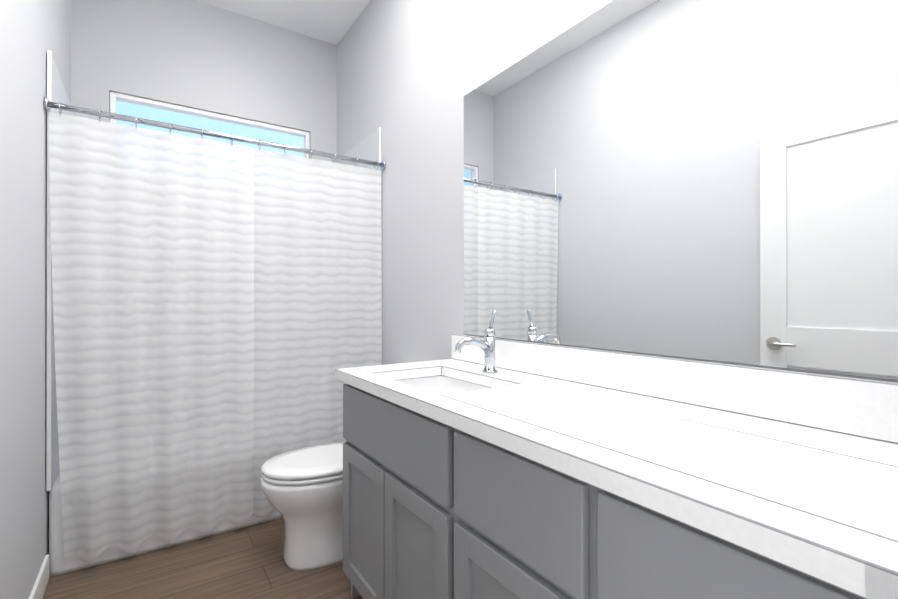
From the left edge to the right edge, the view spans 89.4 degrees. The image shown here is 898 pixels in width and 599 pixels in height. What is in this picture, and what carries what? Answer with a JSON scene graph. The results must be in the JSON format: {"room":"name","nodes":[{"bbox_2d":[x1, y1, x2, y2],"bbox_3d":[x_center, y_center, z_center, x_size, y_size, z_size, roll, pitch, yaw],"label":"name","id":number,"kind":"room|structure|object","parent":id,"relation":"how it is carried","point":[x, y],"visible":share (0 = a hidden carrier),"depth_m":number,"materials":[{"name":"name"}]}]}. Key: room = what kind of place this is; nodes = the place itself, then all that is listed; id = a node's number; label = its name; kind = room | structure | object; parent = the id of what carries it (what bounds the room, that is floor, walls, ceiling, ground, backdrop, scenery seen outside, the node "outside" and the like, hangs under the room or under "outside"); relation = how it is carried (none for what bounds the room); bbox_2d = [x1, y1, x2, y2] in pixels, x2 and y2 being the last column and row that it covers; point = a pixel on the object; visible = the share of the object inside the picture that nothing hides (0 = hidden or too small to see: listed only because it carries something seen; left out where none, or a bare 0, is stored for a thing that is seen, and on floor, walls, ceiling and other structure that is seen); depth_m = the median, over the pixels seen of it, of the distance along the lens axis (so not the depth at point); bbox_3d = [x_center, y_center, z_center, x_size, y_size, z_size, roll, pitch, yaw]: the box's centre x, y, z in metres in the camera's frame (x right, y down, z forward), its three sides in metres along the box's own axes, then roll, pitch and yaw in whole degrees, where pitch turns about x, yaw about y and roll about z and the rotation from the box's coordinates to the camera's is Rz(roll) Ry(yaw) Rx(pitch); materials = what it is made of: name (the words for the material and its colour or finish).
{"room":"bathroom","nodes":[
{"label":"bathroom","id":0,"kind":"room"},
{"bbox_2d":[0,0,70,598],"bbox_3d":[-1.273,-0.366,1.177,0.120,3.050,3.390,0,0,-34],"label":"wall","id":1,"kind":"structure","parent":0,"point":[32,32],"depth_m":1.55,"materials":[{"name":"grey paint"}]},
{"bbox_2d":[29,554,49,598],"bbox_3d":[-1.006,1.108,0.895,0.013,0.100,2.388,0,0,-34],"label":"baseboard","id":2,"kind":"structure","parent":1,"relation":"attached to","point":[39,586],"depth_m":1.73,"materials":[{"name":"white wood"}]},
{"bbox_2d":[44,96,385,169],"bbox_3d":[-1.019,-0.799,2.275,1.518,0.056,0.056,0,0,-34],"label":"curtain rod","id":3,"kind":"object","parent":1,"relation":"attached to","point":[48,104],"visible":0.94,"depth_m":2.15,"materials":[{"name":"silver metal"}]},
{"bbox_2d":[49,102,381,562],"bbox_3d":[-1.020,0.148,2.275,1.496,1.930,0.062,0,0,-34],"label":"shower curtain","id":4,"kind":"object","parent":3,"relation":"hanging from","point":[217,311],"visible":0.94,"depth_m":2.15,"materials":[{"name":"fabric"}]},
{"bbox_2d":[42,517,362,598],"bbox_3d":[-0.256,1.209,1.134,1.764,0.100,4.590,0,0,-34],"label":"floor","id":5,"kind":"structure","parent":0,"point":[248,562],"depth_m":1.91,"materials":[{"name":"brown wood"}]},
{"bbox_2d":[46,50,380,575],"bbox_3d":[-1.250,0.065,2.618,1.516,2.193,0.772,0,0,-34],"label":"bathtub","id":6,"kind":"object","parent":5,"relation":"on","point":[368,147],"visible":0.08,"depth_m":1.95,"materials":[{"name":"white ceramic"}]},
{"bbox_2d":[260,441,345,570],"bbox_3d":[-0.487,0.768,2.153,0.765,0.785,0.470,0,0,-34],"label":"toilet","id":7,"kind":"object","parent":5,"relation":"on","point":[302,488],"visible":0.31,"depth_m":1.95,"materials":[{"name":"white ceramic"}]},
{"bbox_2d":[343,386,854,598],"bbox_3d":[0.248,0.734,1.252,0.546,0.850,1.577,0,0,-34],"label":"bathroom vanity","id":8,"kind":"object","parent":5,"relation":"on","point":[528,470],"depth_m":0.99,"materials":[{"name":"grey wood"}]},
{"bbox_2d":[335,358,897,598],"bbox_3d":[0.235,0.290,1.256,0.566,0.041,1.597,0,0,-34],"label":"countertop","id":9,"kind":"structure","parent":8,"relation":"on","point":[816,505],"depth_m":0.77,"materials":[{"name":"white stone"}]},
{"bbox_2d":[399,370,490,393],"bbox_3d":[-0.027,0.363,1.562,0.334,0.129,0.494,0,0,-34],"label":"sink","id":10,"kind":"object","parent":9,"relation":"in","point":[442,383],"depth_m":1.79,"materials":[{"name":"white ceramic"}]},
{"bbox_2d":[455,310,497,372],"bbox_3d":[0.098,0.154,1.647,0.185,0.229,0.058,0,0,-34],"label":"faucet","id":11,"kind":"object","parent":9,"relation":"on","point":[487,345],"visible":1,"depth_m":1.66,"materials":[{"name":"silver metal"}]},
{"bbox_2d":[71,0,336,161],"bbox_3d":[-1.500,-0.363,2.993,1.764,3.050,0.120,0,0,-34],"label":"wall","id":12,"kind":"structure","parent":0,"point":[197,54],"depth_m":2.88,"materials":[{"name":"grey paint"}]},
{"bbox_2d":[110,92,309,157],"bbox_3d":[-1.502,-0.974,2.974,1.156,0.466,0.060,0,0,-34],"label":"window","id":13,"kind":"structure","parent":12,"relation":"in","point":[114,96],"depth_m":2.91,"materials":[{"name":"white plastic"}]},
{"bbox_2d":[198,0,370,44],"bbox_3d":[-0.590,-1.940,1.637,1.764,0.100,3.390,0,0,-34],"label":"ceiling","id":14,"kind":"structure","parent":0,"point":[331,21],"depth_m":2.99,"materials":[{"name":"white paint"}]},
{"bbox_2d":[337,0,897,382],"bbox_3d":[0.092,-0.365,2.092,0.120,3.050,3.390,0,0,-34],"label":"wall","id":15,"kind":"structure","parent":0,"point":[411,74],"depth_m":2.30,"materials":[{"name":"grey paint"}]},
{"bbox_2d":[451,334,897,441],"bbox_3d":[0.462,0.213,1.408,0.020,0.112,1.597,0,0,-34],"label":"backsplash","id":16,"kind":"structure","parent":15,"relation":"attached to","point":[866,408],"depth_m":1.09,"materials":[{"name":"white stone"}]},
{"bbox_2d":[464,0,897,379],"bbox_3d":[0.489,-0.375,1.379,0.006,1.052,1.516,0,0,-34],"label":"mirror","id":17,"kind":"object","parent":15,"relation":"attached to","point":[716,180],"visible":1,"depth_m":1.16,"materials":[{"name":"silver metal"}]}
]}

